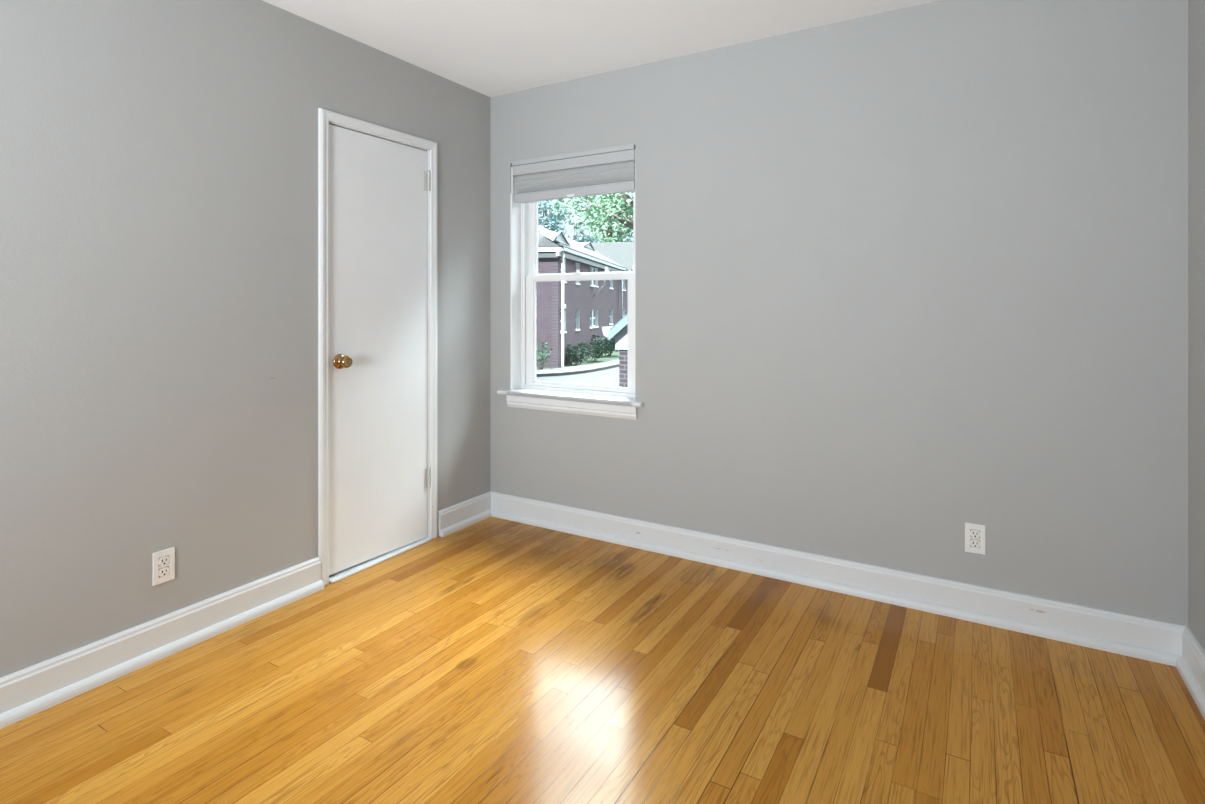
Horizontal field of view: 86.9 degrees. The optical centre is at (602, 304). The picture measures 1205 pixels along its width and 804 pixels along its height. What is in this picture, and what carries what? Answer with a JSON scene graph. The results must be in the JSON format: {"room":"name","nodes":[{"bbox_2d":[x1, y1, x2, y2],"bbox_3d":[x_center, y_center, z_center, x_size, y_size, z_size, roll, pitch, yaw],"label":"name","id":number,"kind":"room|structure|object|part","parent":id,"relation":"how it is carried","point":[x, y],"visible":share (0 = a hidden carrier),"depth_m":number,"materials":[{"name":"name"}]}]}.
{"room":"empty bedroom","nodes":[
{"label":"empty bedroom","id":0,"kind":"room"},
{"bbox_2d":[0,0,489,677],"bbox_3d":[-1.865,0.002,1.890,0.200,2.440,4.400,0,0,31],"label":"wall","id":1,"kind":"structure","parent":0,"point":[159,158],"depth_m":2.27,"materials":[{"name":"grey paint"}]},
{"bbox_2d":[0,557,323,728],"bbox_3d":[-2.049,1.157,1.342,0.041,0.130,3.269,0,0,31],"label":"baseboard","id":2,"kind":"structure","parent":1,"relation":"attached to","point":[24,693],"depth_m":2.17,"materials":[{"name":"paint"}]},
{"bbox_2d":[152,547,174,585],"bbox_3d":[-1.540,0.918,2.233,0.008,0.114,0.070,0,0,31],"label":"electrical outlet","id":3,"kind":"object","parent":1,"relation":"attached to","point":[166,574],"visible":1,"depth_m":2.23,"materials":[{"name":"white plastic"}]},
{"bbox_2d":[159,556,169,565],"bbox_3d":[-1.540,0.899,2.233,0.007,0.028,0.034,0,0,31],"label":"receptacle","id":4,"kind":"object","parent":3,"relation":"attached to","point":[164,560],"depth_m":2.23,"materials":[{"name":"grey plastic"}]},
{"bbox_2d":[159,567,169,576],"bbox_3d":[-1.540,0.937,2.233,0.007,0.028,0.034,0,0,31],"label":"receptacle","id":5,"kind":"object","parent":3,"relation":"attached to","point":[164,571],"depth_m":2.23,"materials":[{"name":"grey plastic"}]},
{"bbox_2d":[318,108,436,585],"bbox_3d":[-1.058,0.183,3.059,0.117,2.077,0.695,0,0,31],"label":"door","id":6,"kind":"structure","parent":1,"relation":"in","point":[377,185],"depth_m":3.02,"materials":[{"name":"white paint"}]},
{"bbox_3d":[-1.168,0.254,2.849,0.030,0.067,0.067,0,0,31],"label":"knob","id":7,"kind":"part","parent":6,"relation":"part of","materials":[{"name":"gold metal"}]},
{"bbox_2d":[437,491,490,536],"bbox_3d":[-0.748,1.157,3.539,0.041,0.130,0.424,0,0,31],"label":"baseboard","id":8,"kind":"structure","parent":1,"relation":"attached to","point":[456,517],"depth_m":3.50,"materials":[{"name":"paint"}]},
{"bbox_3d":[-0.740,1.205,3.534,0.021,0.033,0.424,0,0,31],"label":"shoe molding","id":9,"kind":"part","parent":8,"relation":"part of","materials":[{"name":"paint"}]},
{"bbox_2d":[262,0,938,96],"bbox_3d":[-0.454,-1.293,1.054,3.480,0.150,4.800,0,0,31],"label":"ceiling","id":10,"kind":"structure","parent":0,"point":[490,48],"depth_m":2.79,"materials":[{"name":"paint"}]},
{"bbox_2d":[0,516,1204,803],"bbox_3d":[-0.454,1.297,1.054,3.480,0.150,4.800,0,0,31],"label":"floor","id":11,"kind":"structure","parent":0,"point":[491,660],"depth_m":1.96,"materials":[{"name":"brown wood"}]},
{"bbox_2d":[490,0,1187,625],"bbox_3d":[0.718,0.002,3.034,3.480,2.440,0.200,0,0,31],"label":"wall","id":12,"kind":"structure","parent":0,"point":[907,277],"depth_m":2.60,"materials":[{"name":"grey paint"}]},
{"bbox_2d":[497,144,643,419],"bbox_3d":[-0.153,-0.118,3.512,0.927,1.410,0.215,0,0,31],"label":"window","id":13,"kind":"structure","parent":12,"relation":"in","point":[525,392],"depth_m":3.63,"materials":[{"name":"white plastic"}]},
{"bbox_2d":[513,149,634,202],"bbox_3d":[-0.164,-0.690,3.463,0.786,0.210,0.059,0,0,31],"label":"window shade","id":14,"kind":"object","parent":13,"relation":"attached to","point":[613,172],"visible":0.89,"depth_m":3.43,"materials":[{"name":"grey fabric"}]},
{"bbox_3d":[-0.162,-0.768,3.465,0.786,0.054,0.054,0,0,31],"label":"head rail","id":15,"kind":"part","parent":14,"relation":"part of","materials":[{"name":"grey fabric"}]},
{"bbox_3d":[-0.161,-0.612,3.460,0.773,0.052,0.038,0,0,31],"label":"rail","id":16,"kind":"part","parent":14,"relation":"part of","materials":[{"name":"grey"}]},
{"bbox_3d":[-0.117,-0.163,3.557,0.808,1.306,0.099,0,0,31],"label":"frame","id":17,"kind":"part","parent":13,"relation":"part of","materials":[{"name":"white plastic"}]},
{"bbox_3d":[-0.126,0.148,3.541,0.730,0.639,0.027,0,0,31],"label":"sash","id":18,"kind":"part","parent":13,"relation":"part of","materials":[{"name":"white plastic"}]},
{"bbox_3d":[-0.107,-0.462,3.573,0.730,0.648,0.028,0,0,31],"label":"sash","id":19,"kind":"part","parent":13,"relation":"part of","materials":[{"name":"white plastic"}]},
{"bbox_2d":[490,491,1185,666],"bbox_3d":[0.657,1.157,2.930,3.080,0.130,0.041,0,0,31],"label":"baseboard","id":20,"kind":"structure","parent":12,"relation":"attached to","point":[1158,641],"depth_m":2.63,"materials":[{"name":"paint"}]},
{"bbox_2d":[965,522,985,554],"bbox_3d":[1.452,0.911,2.478,0.070,0.114,0.008,0,0,31],"label":"electrical outlet","id":21,"kind":"object","parent":12,"relation":"attached to","point":[975,534],"visible":1,"depth_m":2.47,"materials":[{"name":"white plastic"}]},
{"bbox_2d":[970,530,979,537],"bbox_3d":[1.452,0.892,2.478,0.034,0.028,0.007,0,0,31],"label":"receptacle","id":22,"kind":"object","parent":21,"relation":"attached to","point":[974,533],"depth_m":2.48,"materials":[{"name":"grey plastic"}]},
{"bbox_2d":[970,539,979,547],"bbox_3d":[1.452,0.930,2.478,0.034,0.028,0.007,0,0,31],"label":"receptacle","id":23,"kind":"object","parent":21,"relation":"attached to","point":[975,543],"depth_m":2.47,"materials":[{"name":"grey plastic"}]},
{"bbox_2d":[1188,0,1204,650],"bbox_3d":[0.958,0.002,0.219,0.200,2.440,4.400,0,0,31],"label":"wall","id":24,"kind":"structure","parent":0,"point":[1196,8],"depth_m":2.08,"materials":[{"name":"grey paint"}]},
{"bbox_2d":[1176,626,1204,719],"bbox_3d":[0.854,1.157,0.280,0.041,0.130,4.400,0,0,31],"label":"baseboard","id":25,"kind":"structure","parent":24,"relation":"attached to","point":[1190,666],"depth_m":2.03,"materials":[{"name":"paint"}]},
{"bbox_3d":[0.845,1.205,0.285,0.021,0.033,4.400,0,0,31],"label":"shoe molding","id":26,"kind":"part","parent":25,"relation":"part of","materials":[{"name":"paint"}]},
{"label":"outside","id":27,"kind":"structure","parent":0,"visible":0},
{"bbox_2d":[536,367,618,386],"bbox_3d":[20.487,3.122,63.990,125.000,0.200,124.750,0,0,31],"label":"ground","id":28,"kind":"structure","parent":27,"point":[607,377],"depth_m":26.12,"materials":[{"name":"concrete"}]},
{"bbox_2d":[536,341,552,369],"bbox_3d":[-2.813,2.281,28.560,1.252,1.478,1.765,0,0,31],"label":"shrub","id":29,"kind":"object","parent":28,"relation":"on","point":[541,356],"visible":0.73,"depth_m":28.32,"materials":[{"name":"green plant"}]},
{"bbox_3d":[-2.796,2.531,28.435,0.671,0.978,0.754,0,0,-22],"label":"stem","id":30,"kind":"part","parent":29,"relation":"part of","materials":[{"name":"green plant"}]},
{"bbox_2d":[538,199,569,231],"bbox_3d":[-5.359,-3.913,62.135,3.843,13.975,5.457,0,0,42],"label":"tree","id":31,"kind":"object","parent":28,"relation":"on","point":[547,221],"visible":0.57,"depth_m":61.63,"materials":[{"name":"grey plant"}]},
{"bbox_2d":[551,219,597,242],"bbox_3d":[-2.613,-2.914,66.389,5.036,11.980,5.384,0,0,31],"label":"tree","id":32,"kind":"object","parent":28,"relation":"on","point":[574,236],"visible":0.15,"depth_m":65.74,"materials":[{"name":"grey plant"}]},
{"bbox_2d":[564,344,593,364],"bbox_3d":[-1.480,2.445,31.638,2.289,1.161,1.702,0,0,31],"label":"shrub","id":33,"kind":"object","parent":28,"relation":"on","point":[574,355],"visible":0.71,"depth_m":31.48,"materials":[{"name":"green plant"}]},
{"bbox_3d":[-1.581,2.645,31.648,0.708,0.762,1.512,0,0,-38],"label":"stem","id":34,"kind":"part","parent":33,"relation":"part of","materials":[{"name":"green plant"}]},
{"bbox_2d":[536,225,632,367],"bbox_3d":[-2.923,-1.053,45.278,9.100,8.150,31.058,0,0,11],"label":"apartment building","id":35,"kind":"structure","parent":28,"relation":"on","point":[585,314],"depth_m":33.19,"materials":[{"name":"brick"}]},
{"bbox_3d":[-5.935,-2.463,30.576,8.250,0.450,0.368,0,0,11],"label":"cornice","id":36,"kind":"part","parent":35,"relation":"part of","materials":[{"name":"white"}]},
{"bbox_2d":[539,231,569,246],"bbox_3d":[-2.102,-3.249,30.843,1.404,0.626,2.798,0,0,31],"label":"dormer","id":37,"kind":"object","parent":35,"relation":"attached to","point":[548,238],"depth_m":30.31,"materials":[{"name":"grey"}]},
{"bbox_2d":[578,241,594,250],"bbox_3d":[-1.064,-4.359,46.613,1.528,0.578,3.374,0,0,31],"label":"dormer","id":38,"kind":"object","parent":35,"relation":"attached to","point":[588,245],"depth_m":46.32,"materials":[{"name":"grey"}]},
{"bbox_3d":[-0.683,0.792,38.033,0.010,0.940,2.170,0,0,11],"label":"pane","id":39,"kind":"part","parent":35,"relation":"part of","materials":[{"name":"blue"}]},
{"bbox_2d":[593,267,609,294],"bbox_3d":[-0.080,-1.412,37.819,1.027,1.703,0.576,0,0,20],"label":"satellite dish","id":40,"kind":"object","parent":35,"relation":"attached to","point":[606,268],"visible":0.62,"depth_m":37.72,"materials":[{"name":"white"}]},
{"bbox_2d":[551,192,632,236],"bbox_3d":[2.524,-2.906,24.113,9.458,11.975,9.230,0,0,-10],"label":"tree","id":41,"kind":"object","parent":28,"relation":"on","point":[626,199],"visible":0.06,"depth_m":23.41,"materials":[{"name":"green plant"}]},
{"bbox_2d":[577,337,614,359],"bbox_3d":[-0.603,2.373,34.103,2.542,1.302,1.683,0,0,31],"label":"shrub","id":42,"kind":"object","parent":28,"relation":"on","point":[601,346],"visible":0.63,"depth_m":33.77,"materials":[{"name":"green plant"}]},
{"bbox_2d":[584,194,632,241],"bbox_3d":[1.516,-4.771,69.768,7.308,15.696,7.722,0,0,0],"label":"tree","id":43,"kind":"object","parent":28,"relation":"on","point":[619,236],"visible":0.25,"depth_m":69.07,"materials":[{"name":"green plant"}]},
{"bbox_2d":[602,313,627,386],"bbox_3d":[3.995,0.618,11.936,5.645,4.807,6.315,0,0,31],"label":"garage","id":44,"kind":"structure","parent":28,"relation":"on","point":[619,330],"depth_m":10.54,"materials":[{"name":"brick"}]},
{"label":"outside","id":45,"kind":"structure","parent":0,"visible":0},
{"bbox_2d":[536,349,618,368],"bbox_3d":[0.815,2.997,44.783,9.664,0.050,36.609,0,0,26],"label":"lawn","id":46,"kind":"structure","parent":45,"point":[615,355],"depth_m":34.64,"materials":[{"name":"green plant"}]},
{"bbox_2d":[591,333,617,355],"bbox_3d":[0.071,2.327,37.500,2.692,1.390,1.675,0,0,31],"label":"shrub","id":47,"kind":"object","parent":46,"relation":"on","point":[598,336],"visible":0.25,"depth_m":37.30,"materials":[{"name":"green plant"}]},
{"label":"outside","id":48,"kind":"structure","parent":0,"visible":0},
{"bbox_2d":[536,359,618,376],"bbox_3d":[-0.858,2.957,30.706,3.440,0.130,13.368,0,0,41],"label":"pavement","id":49,"kind":"structure","parent":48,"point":[580,369],"depth_m":28.48,"materials":[{"name":"concrete"}]}
]}

